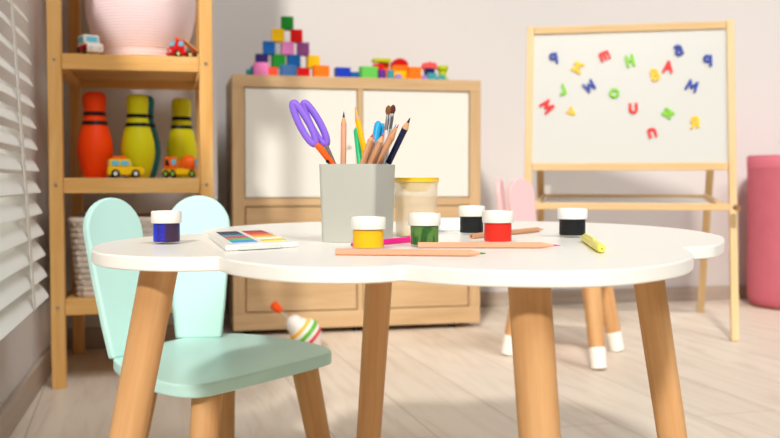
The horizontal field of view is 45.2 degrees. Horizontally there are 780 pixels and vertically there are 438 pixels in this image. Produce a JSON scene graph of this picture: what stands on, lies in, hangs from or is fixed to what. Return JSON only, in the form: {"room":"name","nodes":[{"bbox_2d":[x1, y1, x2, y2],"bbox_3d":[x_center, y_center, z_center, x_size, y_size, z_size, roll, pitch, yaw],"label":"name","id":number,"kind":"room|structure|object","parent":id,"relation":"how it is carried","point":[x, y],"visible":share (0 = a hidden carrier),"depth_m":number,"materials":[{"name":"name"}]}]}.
{"room":"children's room","nodes":[
{"label":"children's room","id":0,"kind":"room"},
{"bbox_2d":[0,0,50,407],"bbox_3d":[-0.960,-0.189,2.145,0.120,1.400,2.320,-1,2,-13],"label":"wall","id":1,"kind":"structure","parent":0,"point":[20,349],"depth_m":2.65,"materials":[{"name":"paint"}]},
{"bbox_2d":[0,0,48,340],"bbox_3d":[-0.711,-0.326,1.590,0.116,1.042,0.960,-1,2,-13],"label":"window blind","id":2,"kind":"object","parent":1,"relation":"attached to","point":[21,293],"visible":1,"depth_m":1.83,"materials":[{"name":"white plastic"}]},
{"bbox_2d":[0,327,66,437],"bbox_3d":[-0.895,0.469,2.187,0.014,0.080,2.320,-1,2,-13],"label":"baseboard","id":3,"kind":"structure","parent":1,"relation":"attached to","point":[14,408],"depth_m":2.40,"materials":[{"name":"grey wood"}]},
{"bbox_2d":[62,0,217,327],"bbox_3d":[-1.049,-0.706,3.740,0.663,2.300,0.870,-1,2,-13],"label":"wall","id":4,"kind":"structure","parent":0,"point":[116,111],"depth_m":3.34,"materials":[{"name":"paint"}]},
{"bbox_2d":[67,325,176,349],"bbox_3d":[-0.886,0.422,3.370,0.529,0.075,0.014,-1,2,-13],"label":"baseboard","id":5,"kind":"structure","parent":4,"relation":"attached to","point":[94,338],"depth_m":3.33,"materials":[{"name":"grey wood"}]},
{"bbox_2d":[9,298,779,437],"bbox_3d":[1.155,0.564,1.487,6.100,0.050,6.340,-1,2,-13],"label":"floor","id":6,"kind":"structure","parent":0,"point":[442,380],"depth_m":2.72,"materials":[{"name":"brown wood"}]},
{"bbox_2d":[46,0,212,388],"bbox_3d":[-0.811,-0.499,2.981,0.460,1.950,0.592,-1,2,-13],"label":"shelf unit","id":7,"kind":"object","parent":6,"relation":"on","point":[79,71],"visible":0.76,"depth_m":2.72,"materials":[{"name":"brown wood"}]},
{"bbox_2d":[76,34,103,53],"bbox_3d":[-0.878,-0.507,2.744,0.062,0.063,0.082,-2,3,-39],"label":"toy car","id":8,"kind":"object","parent":7,"relation":"on","point":[87,44],"visible":0.8,"depth_m":2.73,"materials":[{"name":"white plastic"}]},
{"bbox_2d":[77,91,112,177],"bbox_3d":[-0.882,-0.251,2.796,0.105,0.257,0.105,-1,2,-13],"label":"pin","id":9,"kind":"object","parent":7,"relation":"on","point":[94,142],"visible":0.99,"depth_m":2.76,"materials":[{"name":"red plastic"}]},
{"bbox_2d":[67,213,153,296],"bbox_3d":[-0.806,0.104,2.938,0.359,0.236,0.385,-1,2,-13],"label":"wicker basket","id":10,"kind":"object","parent":7,"relation":"on","point":[84,286],"visible":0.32,"depth_m":2.74,"materials":[{"name":"beige wicker"}]},
{"bbox_2d":[107,156,144,177],"bbox_3d":[-0.773,-0.152,2.739,0.104,0.063,0.058,-1,3,-21],"label":"toy car","id":11,"kind":"object","parent":7,"relation":"on","point":[118,165],"visible":1,"depth_m":2.72,"materials":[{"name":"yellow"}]},
{"bbox_2d":[120,94,154,177],"bbox_3d":[-0.761,-0.250,2.824,0.102,0.251,0.102,-1,2,-13],"label":"pin","id":12,"kind":"object","parent":7,"relation":"on","point":[137,142],"visible":0.93,"depth_m":2.79,"materials":[{"name":"yellow plastic"}]},
{"bbox_2d":[85,0,195,55],"bbox_3d":[-0.786,-0.663,2.955,0.332,0.358,0.332,1,3,18],"label":"basket","id":13,"kind":"object","parent":7,"relation":"on","point":[124,27],"visible":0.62,"depth_m":2.83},
{"bbox_2d":[147,96,160,177],"bbox_3d":[-0.779,-0.260,2.963,0.106,0.260,0.106,-1,2,-13],"label":"pin","id":14,"kind":"object","parent":7,"relation":"on","point":[150,98],"visible":0.28,"depth_m":2.95,"materials":[{"name":"teal"}]},
{"bbox_2d":[162,155,197,177],"bbox_3d":[-0.624,-0.157,2.781,0.102,0.068,0.058,0,2,-9],"label":"toy truck","id":15,"kind":"object","parent":7,"relation":"on","point":[187,163],"visible":1,"depth_m":2.76,"materials":[{"name":"orange plastic"}]},
{"bbox_2d":[166,98,196,177],"bbox_3d":[-0.656,-0.255,2.950,0.095,0.251,0.095,-1,2,-13],"label":"pin","id":16,"kind":"object","parent":7,"relation":"on","point":[181,142],"visible":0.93,"depth_m":2.92,"materials":[{"name":"yellow plastic"}]},
{"bbox_2d":[166,38,198,56],"bbox_3d":[-0.608,-0.507,2.791,0.116,0.060,0.055,-2,3,-38],"label":"toy truck","id":17,"kind":"object","parent":7,"relation":"on","point":[177,46],"visible":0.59,"depth_m":2.76,"materials":[{"name":"red"}]},
{"bbox_2d":[83,195,330,437],"bbox_3d":[-0.327,0.249,1.612,0.417,0.572,0.430,2,3,35],"label":"chair","id":18,"kind":"object","parent":6,"relation":"on","point":[206,365],"visible":0.8,"depth_m":1.61,"materials":[{"name":"green paint"}]},
{"bbox_2d":[270,301,321,344],"bbox_3d":[-0.329,0.373,3.305,0.174,0.178,0.117,0,2,6],"label":"spinning top","id":19,"kind":"object","parent":6,"relation":"on","point":[301,329],"visible":0.81,"depth_m":3.26,"materials":[{"name":"white"}]},
{"bbox_2d":[226,74,480,333],"bbox_3d":[-0.165,-0.062,3.886,0.990,1.000,0.450,-1,2,-13],"label":"base cabinet","id":20,"kind":"object","parent":6,"relation":"on","point":[273,175],"visible":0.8,"depth_m":3.66,"materials":[{"name":"brown wood"}]},
{"bbox_2d":[246,69,251,74],"bbox_3d":[-0.547,-0.568,3.641,0.023,0.030,0.023,-1,2,-13],"label":"block","id":21,"kind":"object","parent":20,"relation":"on","point":[248,71],"visible":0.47,"depth_m":3.63,"materials":[{"name":"teal"}]},
{"bbox_2d":[253,62,268,74],"bbox_3d":[-0.497,-0.576,3.604,0.056,0.050,0.040,-1,2,-13],"label":"block","id":22,"kind":"object","parent":20,"relation":"on","point":[259,68],"visible":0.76,"depth_m":3.58,"materials":[{"name":"pink"}]},
{"bbox_2d":[268,67,277,74],"bbox_3d":[-0.475,-0.582,3.753,0.049,0.050,0.045,0,2,-7],"label":"block","id":23,"kind":"object","parent":20,"relation":"on","point":[272,70],"visible":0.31,"depth_m":3.73,"materials":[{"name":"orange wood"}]},
{"bbox_2d":[271,54,284,67],"bbox_3d":[-0.448,-0.633,3.756,0.049,0.050,0.045,-1,3,-19],"label":"block","id":24,"kind":"object","parent":23,"relation":"on","point":[277,60],"visible":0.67,"depth_m":3.73,"materials":[{"name":"green"}]},
{"bbox_2d":[279,65,296,75],"bbox_3d":[-0.396,-0.575,3.647,0.068,0.044,0.068,-1,2,-13],"label":"block","id":25,"kind":"object","parent":20,"relation":"on","point":[285,70],"visible":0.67,"depth_m":3.62,"materials":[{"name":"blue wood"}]},
{"bbox_2d":[297,68,309,75],"bbox_3d":[-0.350,-0.584,3.781,0.049,0.050,0.045,0,2,-8],"label":"block","id":26,"kind":"object","parent":20,"relation":"on","point":[300,71],"visible":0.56,"depth_m":3.76,"materials":[{"name":"red"}]},
{"bbox_2d":[312,65,329,76],"bbox_3d":[-0.270,-0.576,3.661,0.061,0.045,0.040,-1,2,-16],"label":"block","id":27,"kind":"object","parent":20,"relation":"on","point":[317,70],"visible":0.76,"depth_m":3.64,"materials":[{"name":"orange"}]},
{"bbox_2d":[334,67,350,76],"bbox_3d":[-0.188,-0.575,3.692,0.058,0.041,0.045,-1,2,-16],"label":"block","id":28,"kind":"object","parent":20,"relation":"on","point":[338,71],"visible":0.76,"depth_m":3.67,"materials":[{"name":"blue"}]},
{"bbox_2d":[351,72,358,76],"bbox_3d":[-0.142,-0.569,3.716,0.036,0.027,0.030,-1,2,-13],"label":"block","id":29,"kind":"object","parent":20,"relation":"on","point":[353,74],"visible":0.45,"depth_m":3.70,"materials":[{"name":"blue"}]},
{"bbox_2d":[245,197,469,205],"bbox_3d":[-0.165,-0.077,3.885,0.898,0.030,0.430,-1,2,-13],"label":"shelf","id":30,"kind":"object","parent":20,"relation":"attached to","point":[249,201],"depth_m":3.71,"materials":[{"name":"brown wood"}]},
{"bbox_2d":[359,66,377,77],"bbox_3d":[-0.086,-0.578,3.703,0.066,0.046,0.040,-1,3,-21],"label":"block","id":31,"kind":"object","parent":20,"relation":"on","point":[364,71],"visible":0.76,"depth_m":3.69,"materials":[{"name":"green"}]},
{"bbox_2d":[373,64,383,69],"bbox_3d":[-0.048,-0.594,3.808,0.042,0.070,0.030,-1,2,-13],"label":"block","id":32,"kind":"object","parent":20,"relation":"on","point":[380,66],"visible":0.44,"depth_m":3.79,"materials":[{"name":"red"}]},
{"bbox_2d":[378,69,385,77],"bbox_3d":[-0.033,-0.574,3.721,0.032,0.037,0.032,-1,2,-13],"label":"block","id":33,"kind":"object","parent":20,"relation":"on","point":[381,73],"visible":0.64,"depth_m":3.71,"materials":[{"name":"purple"}]},
{"bbox_2d":[378,63,388,77],"bbox_3d":[-0.026,-0.602,3.862,0.046,0.080,0.046,-1,2,-13],"label":"block","id":34,"kind":"object","parent":20,"relation":"on","point":[386,65],"visible":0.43,"depth_m":3.84,"materials":[{"name":"orange"}]},
{"bbox_2d":[372,58,390,62],"bbox_3d":[-0.036,-0.648,3.834,0.071,0.015,0.050,-1,2,-13],"label":"block","id":35,"kind":"object","parent":34,"relation":"on","point":[374,60],"visible":1,"depth_m":3.81,"materials":[{"name":"yellow wood"}]},
{"bbox_2d":[387,70,393,77],"bbox_3d":[0.002,-0.574,3.726,0.026,0.036,0.026,-1,2,-13],"label":"block","id":36,"kind":"object","parent":20,"relation":"on","point":[390,73],"visible":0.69,"depth_m":3.71,"materials":[{"name":"teal"}]},
{"bbox_2d":[394,71,406,78],"bbox_3d":[0.040,-0.580,3.803,0.058,0.040,0.040,-1,2,-13],"label":"block","id":37,"kind":"object","parent":20,"relation":"on","point":[403,73],"visible":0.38,"depth_m":3.79,"materials":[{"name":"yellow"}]},
{"bbox_2d":[390,65,407,70],"bbox_3d":[0.038,-0.611,3.802,0.066,0.022,0.042,-1,2,-13],"label":"block","id":38,"kind":"object","parent":37,"relation":"on","point":[393,67],"visible":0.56,"depth_m":3.78,"materials":[{"name":"orange"}]},
{"bbox_2d":[390,58,407,65],"bbox_3d":[0.037,-0.636,3.800,0.068,0.028,0.040,-1,2,-13],"label":"block","id":39,"kind":"object","parent":38,"relation":"on","point":[399,61],"visible":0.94,"depth_m":3.78,"materials":[{"name":"red"}]},
{"bbox_2d":[407,67,420,78],"bbox_3d":[0.096,-0.583,3.754,0.051,0.050,0.040,-1,2,-13],"label":"block","id":40,"kind":"object","parent":20,"relation":"on","point":[412,72],"visible":0.76,"depth_m":3.73,"materials":[{"name":"orange"}]},
{"bbox_2d":[424,68,434,75],"bbox_3d":[0.161,-0.587,3.830,0.038,0.053,0.040,-1,2,-13],"label":"block","id":41,"kind":"object","parent":20,"relation":"on","point":[427,70],"visible":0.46,"depth_m":3.81,"materials":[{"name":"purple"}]},
{"bbox_2d":[421,61,437,68],"bbox_3d":[0.160,-0.628,3.831,0.062,0.028,0.045,-1,2,-13],"label":"block","id":42,"kind":"object","parent":41,"relation":"on","point":[430,64],"visible":0.86,"depth_m":3.81,"materials":[{"name":"red"}]},
{"bbox_2d":[427,73,436,78],"bbox_3d":[0.168,-0.572,3.761,0.037,0.028,0.020,-1,2,-13],"label":"block","id":43,"kind":"object","parent":20,"relation":"on","point":[429,75],"visible":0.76,"depth_m":3.75,"materials":[{"name":"teal"}]},
{"bbox_2d":[437,74,445,79],"bbox_3d":[0.206,-0.569,3.764,0.033,0.023,0.020,-1,2,-13],"label":"block","id":44,"kind":"object","parent":20,"relation":"on","point":[442,77],"visible":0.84,"depth_m":3.75,"materials":[{"name":"teal"}]},
{"bbox_2d":[437,65,447,79],"bbox_3d":[0.215,-0.594,3.835,0.046,0.066,0.046,-1,2,-13],"label":"block","id":45,"kind":"object","parent":20,"relation":"on","point":[442,69],"visible":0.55,"depth_m":3.82,"materials":[{"name":"yellow"}]},
{"label":"block","id":46,"kind":"object","parent":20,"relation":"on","visible":0},
{"bbox_2d":[255,54,267,62],"bbox_3d":[-0.513,-0.632,3.742,0.049,0.050,0.045,0,2,-11],"label":"block","id":47,"kind":"object","parent":46,"relation":"on","point":[258,57],"visible":0.59,"depth_m":3.72,"materials":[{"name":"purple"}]},
{"bbox_2d":[263,41,274,54],"bbox_3d":[-0.484,-0.683,3.746,0.049,0.050,0.045,0,2,-9],"label":"block","id":48,"kind":"object","parent":47,"relation":"on","point":[268,46],"visible":0.82,"depth_m":3.72,"materials":[{"name":"blue wood"}]},
{"bbox_2d":[272,29,283,42],"bbox_3d":[-0.450,-0.734,3.752,0.049,0.050,0.045,0,2,-8],"label":"block","id":49,"kind":"object","parent":48,"relation":"on","point":[277,34],"visible":0.82,"depth_m":3.73,"materials":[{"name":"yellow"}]},
{"bbox_3d":[-0.413,-0.583,3.767,0.049,0.050,0.045,0,2,-11],"label":"block","id":50,"kind":"object","parent":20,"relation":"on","visible":0},
{"bbox_2d":[287,55,300,67],"bbox_3d":[-0.388,-0.634,3.770,0.049,0.050,0.045,-1,2,-17],"label":"block","id":51,"kind":"object","parent":50,"relation":"on","point":[291,59],"visible":0.66,"depth_m":3.75,"materials":[{"name":"blue"}]},
{"bbox_2d":[281,42,293,55],"bbox_3d":[-0.412,-0.684,3.763,0.049,0.050,0.045,-1,2,-13],"label":"block","id":52,"kind":"object","parent":51,"relation":"on","point":[287,48],"visible":0.82,"depth_m":3.74,"materials":[{"name":"pink wood"}]},
{"bbox_2d":[290,29,302,43],"bbox_3d":[-0.377,-0.735,3.768,0.049,0.050,0.045,0,2,-7],"label":"block","id":53,"kind":"object","parent":52,"relation":"on","point":[296,35],"visible":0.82,"depth_m":3.75,"materials":[{"name":"red wood"}]},
{"bbox_2d":[281,16,292,30],"bbox_3d":[-0.413,-0.785,3.758,0.049,0.050,0.045,0,2,-9],"label":"block","id":54,"kind":"object","parent":53,"relation":"on","point":[286,21],"visible":0.82,"depth_m":3.74,"materials":[{"name":"green wood"}]},
{"bbox_3d":[-0.291,-0.584,3.794,0.049,0.050,0.045,0,2,-7],"label":"block","id":55,"kind":"object","parent":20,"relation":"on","visible":0},
{"bbox_2d":[306,55,319,68],"bbox_3d":[-0.312,-0.634,3.787,0.049,0.050,0.045,-1,2,-16],"label":"block","id":56,"kind":"object","parent":55,"relation":"on","point":[311,60],"visible":0.68,"depth_m":3.77,"materials":[{"name":"yellow"}]},
{"bbox_2d":[296,42,308,55],"bbox_3d":[-0.352,-0.684,3.776,0.049,0.050,0.045,0,2,-10],"label":"block","id":57,"kind":"object","parent":56,"relation":"on","point":[302,48],"visible":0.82,"depth_m":3.75,"materials":[{"name":"purple wood"}]},
{"bbox_2d":[91,221,724,437],"bbox_3d":[0.060,0.283,1.365,0.801,0.519,1.020,1,3,18],"label":"table","id":58,"kind":"object","parent":6,"relation":"on","point":[643,257],"visible":0.92,"depth_m":1.01,"materials":[{"name":"white paint"}]},
{"bbox_2d":[151,210,181,241],"bbox_3d":[-0.280,0.010,1.173,0.038,0.041,0.038,-1,2,-13],"label":"paint jar","id":59,"kind":"object","parent":58,"relation":"on","point":[166,226],"visible":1,"depth_m":1.16,"materials":[{"name":"blue plastic"}]},
{"bbox_2d":[208,230,297,250],"bbox_3d":[-0.182,0.026,1.212,0.090,0.007,0.314,-1,2,-15],"label":"palette","id":60,"kind":"object","parent":58,"relation":"on","point":[253,239],"visible":1,"depth_m":1.13,"materials":[{"name":"white paint"}]},
{"bbox_2d":[319,164,394,242],"bbox_3d":[-0.042,-0.021,1.225,0.079,0.100,0.079,1,3,21],"label":"pencil holder","id":61,"kind":"object","parent":58,"relation":"on","point":[347,191],"visible":0.86,"depth_m":1.19,"materials":[{"name":"grey"}]},
{"bbox_2d":[289,99,335,163],"bbox_3d":[-0.087,-0.087,1.216,0.086,0.138,0.025,0,2,3],"label":"scissors","id":62,"kind":"object","parent":61,"relation":"in","point":[321,143],"visible":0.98,"depth_m":1.21,"materials":[{"name":"purple plastic"}]},
{"bbox_2d":[340,112,345,163],"bbox_3d":[-0.062,-0.059,1.235,0.008,0.165,0.014,1,2,15],"label":"pencil","id":63,"kind":"object","parent":61,"relation":"in","point":[343,122],"visible":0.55,"depth_m":1.23,"materials":[{"name":"brown wood"}]},
{"bbox_2d":[354,128,361,163],"bbox_3d":[-0.037,-0.049,1.243,0.008,0.145,0.057,-1,3,-19],"label":"pen","id":64,"kind":"object","parent":61,"relation":"in","point":[356,138],"visible":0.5,"depth_m":1.25,"materials":[{"name":"green plastic"}]},
{"bbox_2d":[355,108,365,154],"bbox_3d":[-0.027,-0.063,1.242,0.052,0.172,0.008,2,3,39],"label":"pencil","id":65,"kind":"object","parent":61,"relation":"in","point":[357,118],"visible":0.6,"depth_m":1.25,"materials":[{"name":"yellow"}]},
{"bbox_2d":[360,134,372,163],"bbox_3d":[-0.042,-0.056,1.211,0.051,0.110,0.008,-2,3,-41],"label":"pencil","id":66,"kind":"object","parent":61,"relation":"in","point":[370,140],"visible":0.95,"depth_m":1.22,"materials":[{"name":"brown wood"}]},
{"bbox_2d":[365,136,374,163],"bbox_3d":[-0.038,-0.043,1.231,0.043,0.133,0.007,-2,3,-36],"label":"pencil","id":67,"kind":"object","parent":61,"relation":"in","point":[373,143],"visible":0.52,"depth_m":1.23,"materials":[{"name":"brown wood"}]},
{"bbox_2d":[367,134,382,163],"bbox_3d":[-0.039,-0.043,1.215,0.062,0.136,0.008,0,2,8],"label":"pencil","id":68,"kind":"object","parent":61,"relation":"in","point":[379,142],"visible":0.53,"depth_m":1.21,"materials":[{"name":"brown wood"}]},
{"bbox_2d":[373,121,380,145],"bbox_3d":[-0.028,-0.053,1.237,0.010,0.154,0.048,2,3,38],"label":"pen","id":69,"kind":"object","parent":61,"relation":"in","point":[377,127],"visible":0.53,"depth_m":1.24,"materials":[{"name":"blue plastic"}]},
{"bbox_2d":[379,123,384,151],"bbox_3d":[-0.021,-0.053,1.246,0.006,0.151,0.044,2,3,34],"label":"pen","id":70,"kind":"object","parent":61,"relation":"in","point":[382,124],"visible":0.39,"depth_m":1.25,"materials":[{"name":"blue plastic"}]},
{"bbox_2d":[374,124,398,163],"bbox_3d":[-0.031,-0.050,1.226,0.089,0.147,0.009,1,2,15],"label":"pencil","id":71,"kind":"object","parent":61,"relation":"in","point":[391,137],"visible":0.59,"depth_m":1.21,"materials":[{"name":"brown wood"}]},
{"bbox_2d":[382,105,390,163],"bbox_3d":[-0.010,-0.064,1.236,0.029,0.173,0.008,-2,3,-43],"label":"paintbrush","id":72,"kind":"object","parent":61,"relation":"in","point":[388,108],"visible":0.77,"depth_m":1.24,"materials":[{"name":"white"}]},
{"bbox_2d":[385,105,395,163],"bbox_3d":[-0.005,-0.066,1.254,0.008,0.176,0.035,2,3,40],"label":"paintbrush","id":73,"kind":"object","parent":61,"relation":"in","point":[393,108],"visible":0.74,"depth_m":1.26,"materials":[{"name":"white"}]},
{"bbox_2d":[386,118,409,163],"bbox_3d":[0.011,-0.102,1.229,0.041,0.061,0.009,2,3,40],"label":"pencil","id":74,"kind":"object","parent":61,"relation":"in","point":[393,152],"visible":1,"depth_m":1.23,"materials":[{"name":"blue"}]},
{"bbox_2d":[350,216,385,248],"bbox_3d":[-0.025,0.016,1.069,0.040,0.038,0.040,-1,2,-13],"label":"paint jar","id":75,"kind":"object","parent":58,"relation":"on","point":[367,230],"visible":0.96,"depth_m":1.05,"materials":[{"name":"yellow plastic"}]},
{"bbox_2d":[351,236,410,246],"bbox_3d":[-0.009,0.028,1.151,0.010,0.010,0.122,2,3,36],"label":"pen","id":76,"kind":"object","parent":58,"relation":"on","point":[407,239],"visible":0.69,"depth_m":1.17,"materials":[{"name":"pink plastic"}]},
{"bbox_2d":[335,249,485,256],"bbox_3d":[0.021,0.035,0.987,0.160,0.007,0.007,0,2,6],"label":"pencil","id":77,"kind":"object","parent":58,"relation":"on","point":[364,252],"visible":1,"depth_m":0.98,"materials":[{"name":"brown wood"}]},
{"bbox_2d":[395,178,438,235],"bbox_3d":[0.036,-0.017,1.326,0.066,0.083,0.066,-1,2,-13],"label":"cup","id":78,"kind":"object","parent":58,"relation":"on","point":[408,184],"visible":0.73,"depth_m":1.31,"materials":[{"name":"beige plastic"}]},
{"bbox_2d":[408,213,440,244],"bbox_3d":[0.042,0.013,1.124,0.039,0.040,0.039,-1,2,-13],"label":"paint jar","id":79,"kind":"object","parent":58,"relation":"on","point":[424,226],"visible":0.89,"depth_m":1.11,"materials":[{"name":"green plastic"}]},
{"bbox_2d":[438,217,459,230],"bbox_3d":[0.091,0.008,1.484,0.074,0.020,0.045,0,2,-11],"label":"box","id":80,"kind":"object","parent":58,"relation":"on","point":[449,223],"visible":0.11,"depth_m":1.46,"materials":[{"name":"white plastic"}]},
{"bbox_2d":[458,205,484,232],"bbox_3d":[0.120,0.001,1.376,0.040,0.042,0.040,-1,2,-13],"label":"paint jar","id":81,"kind":"object","parent":58,"relation":"on","point":[471,219],"visible":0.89,"depth_m":1.36,"materials":[{"name":"grey plastic"}]},
{"bbox_2d":[418,242,560,247],"bbox_3d":[0.116,0.031,1.098,0.167,0.007,0.008,0,2,0],"label":"pencil","id":82,"kind":"object","parent":58,"relation":"on","point":[420,244],"visible":1,"depth_m":1.09,"materials":[{"name":"brown wood"}]},
{"bbox_2d":[482,210,513,241],"bbox_3d":[0.136,0.010,1.183,0.040,0.041,0.040,-1,2,-13],"label":"paint jar","id":83,"kind":"object","parent":58,"relation":"on","point":[497,223],"visible":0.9,"depth_m":1.17,"materials":[{"name":"red plastic"}]},
{"bbox_2d":[469,227,542,238],"bbox_3d":[0.174,0.020,1.363,0.008,0.008,0.225,2,3,35],"label":"pencil","id":84,"kind":"object","parent":58,"relation":"on","point":[535,229],"visible":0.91,"depth_m":1.38,"materials":[{"name":"brown wood"}]},
{"bbox_2d":[557,208,587,235],"bbox_3d":[0.256,0.005,1.314,0.042,0.040,0.042,-1,2,-13],"label":"paint jar","id":85,"kind":"object","parent":58,"relation":"on","point":[571,220],"visible":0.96,"depth_m":1.30,"materials":[{"name":"grey plastic"}]},
{"bbox_2d":[581,233,605,252],"bbox_3d":[0.242,0.028,1.119,0.010,0.012,0.201,0,2,6],"label":"pen","id":86,"kind":"object","parent":58,"relation":"on","point":[591,241],"visible":1,"depth_m":1.07,"materials":[{"name":"yellow"}]},
{"bbox_2d":[495,178,623,369],"bbox_3d":[0.572,0.165,3.203,0.413,0.610,0.461,1,3,23],"label":"chair","id":87,"kind":"object","parent":6,"relation":"on","point":[600,308],"visible":0.42,"depth_m":3.19,"materials":[{"name":"pink paint"}]},
{"bbox_2d":[524,20,740,340],"bbox_3d":[0.982,-0.175,3.909,0.802,1.230,0.809,0,2,12],"label":"easel","id":88,"kind":"object","parent":6,"relation":"on","point":[602,134],"visible":0.88,"depth_m":3.70,"materials":[{"name":"brown wood"}]},
{"bbox_2d":[539,99,554,113],"bbox_3d":[0.630,-0.451,3.759,0.063,0.062,0.017,0,2,5],"label":"magnetic letter","id":89,"kind":"object","parent":88,"relation":"attached to","point":[550,107],"visible":1,"depth_m":3.76,"materials":[{"name":"red plastic"}]},
{"bbox_2d":[549,52,558,63],"bbox_3d":[0.662,-0.651,3.784,0.039,0.049,0.015,0,2,12],"label":"magnetic letter","id":90,"kind":"object","parent":88,"relation":"attached to","point":[555,57],"visible":1,"depth_m":3.78,"materials":[{"name":"blue"}]},
{"bbox_2d":[560,83,566,95],"bbox_3d":[0.696,-0.520,3.757,0.028,0.049,0.015,0,2,10],"label":"magnetic letter","id":91,"kind":"object","parent":88,"relation":"attached to","point":[562,84],"visible":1,"depth_m":3.75,"materials":[{"name":"green plastic"}]},
{"bbox_2d":[566,106,575,114],"bbox_3d":[0.722,-0.433,3.738,0.039,0.037,0.012,1,2,15],"label":"magnetic letter","id":92,"kind":"object","parent":88,"relation":"attached to","point":[571,108],"visible":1,"depth_m":3.73,"materials":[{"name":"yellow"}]},
{"bbox_2d":[571,61,584,73],"bbox_3d":[0.754,-0.608,3.759,0.055,0.053,0.015,1,2,15],"label":"magnetic letter","id":93,"kind":"object","parent":88,"relation":"attached to","point":[575,69],"visible":1,"depth_m":3.76,"materials":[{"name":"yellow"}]},
{"bbox_2d":[582,79,595,92],"bbox_3d":[0.795,-0.531,3.738,0.055,0.056,0.016,0,2,4],"label":"magnetic letter","id":94,"kind":"object","parent":88,"relation":"attached to","point":[592,85],"visible":1,"depth_m":3.73,"materials":[{"name":"blue plastic"}]},
{"bbox_2d":[598,50,610,61],"bbox_3d":[0.859,-0.651,3.744,0.049,0.048,0.014,0,2,7],"label":"magnetic letter","id":95,"kind":"object","parent":88,"relation":"attached to","point":[603,53],"visible":1,"depth_m":3.74,"materials":[{"name":"red plastic"}]},
{"bbox_2d":[609,88,618,97],"bbox_3d":[0.890,-0.499,3.714,0.040,0.040,0.014,0,2,12],"label":"magnetic letter","id":96,"kind":"object","parent":88,"relation":"attached to","point":[613,89],"visible":1,"depth_m":3.71,"materials":[{"name":"green plastic"}]},
{"bbox_2d":[625,54,634,67],"bbox_3d":[0.954,-0.629,3.721,0.041,0.054,0.016,0,2,9],"label":"magnetic letter","id":97,"kind":"object","parent":88,"relation":"attached to","point":[627,60],"visible":1,"depth_m":3.72,"materials":[{"name":"green plastic"}]},
{"bbox_2d":[628,103,637,113],"bbox_3d":[0.959,-0.436,3.690,0.037,0.045,0.014,0,2,11],"label":"magnetic letter","id":98,"kind":"object","parent":88,"relation":"attached to","point":[629,104],"visible":1,"depth_m":3.69,"materials":[{"name":"red plastic"}]},
{"bbox_2d":[647,128,657,138],"bbox_3d":[1.026,-0.336,3.661,0.041,0.043,0.014,0,2,9],"label":"magnetic letter","id":99,"kind":"object","parent":88,"relation":"attached to","point":[649,129],"visible":1,"depth_m":3.66,"materials":[{"name":"red plastic"}]},
{"bbox_2d":[650,68,659,80],"bbox_3d":[1.045,-0.568,3.693,0.040,0.052,0.017,0,2,11],"label":"magnetic letter","id":100,"kind":"object","parent":88,"relation":"attached to","point":[652,74],"visible":1,"depth_m":3.69,"materials":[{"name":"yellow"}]},
{"bbox_2d":[662,60,672,72],"bbox_3d":[1.094,-0.599,3.689,0.041,0.052,0.016,1,2,13],"label":"magnetic letter","id":101,"kind":"object","parent":88,"relation":"attached to","point":[667,66],"visible":1,"depth_m":3.69,"materials":[{"name":"red plastic"}]},
{"bbox_2d":[661,107,674,118],"bbox_3d":[1.087,-0.413,3.661,0.051,0.048,0.013,1,3,19],"label":"magnetic letter","id":102,"kind":"object","parent":88,"relation":"attached to","point":[670,112],"visible":1,"depth_m":3.66,"materials":[{"name":"green plastic"}]},
{"bbox_2d":[673,44,683,55],"bbox_3d":[1.139,-0.665,3.689,0.040,0.047,0.015,1,2,12],"label":"magnetic letter","id":103,"kind":"object","parent":88,"relation":"attached to","point":[679,47],"visible":1,"depth_m":3.69,"materials":[{"name":"blue plastic"}]},
{"bbox_2d":[685,79,698,92],"bbox_3d":[1.179,-0.520,3.659,0.053,0.055,0.015,1,2,16],"label":"magnetic letter","id":104,"kind":"object","parent":88,"relation":"attached to","point":[695,85],"visible":1,"depth_m":3.66,"materials":[{"name":"blue plastic"}]},
{"bbox_2d":[690,116,699,128],"bbox_3d":[1.184,-0.374,3.635,0.034,0.051,0.015,0,2,9],"label":"magnetic letter","id":105,"kind":"object","parent":88,"relation":"attached to","point":[697,122],"visible":1,"depth_m":3.63,"materials":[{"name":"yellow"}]},
{"bbox_2d":[703,54,711,66],"bbox_3d":[1.242,-0.619,3.662,0.034,0.050,0.015,1,2,12],"label":"magnetic letter","id":106,"kind":"object","parent":88,"relation":"attached to","point":[709,57],"visible":1,"depth_m":3.66,"materials":[{"name":"blue plastic"}]},
{"bbox_2d":[746,155,779,309],"bbox_3d":[1.929,0.058,4.435,0.459,0.715,0.460,-1,2,-13],"label":"fabric basket","id":107,"kind":"object","parent":6,"relation":"on","point":[763,171],"visible":1,"depth_m":4.34,"materials":[{"name":"pink fabric"}]},
{"bbox_2d":[216,0,779,298],"bbox_3d":[1.306,-0.745,4.659,4.377,2.300,0.120,-1,2,-13],"label":"wall","id":108,"kind":"structure","parent":0,"point":[485,41],"depth_m":4.44,"materials":[{"name":"paint"}]},
{"bbox_2d":[224,285,747,314],"bbox_3d":[1.330,0.373,4.642,4.357,0.068,0.014,-1,2,-13],"label":"baseboard","id":109,"kind":"structure","parent":108,"relation":"attached to","point":[487,299],"depth_m":4.59,"materials":[{"name":"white wood"}]},
{"bbox_2d":[544,185,549,193],"bbox_3d":[0.749,-0.139,4.492,0.045,0.045,0.008,-1,2,-13],"label":"wall socket","id":110,"kind":"object","parent":108,"relation":"attached to","point":[546,187],"visible":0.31,"depth_m":4.49,"materials":[{"name":"white paint"}]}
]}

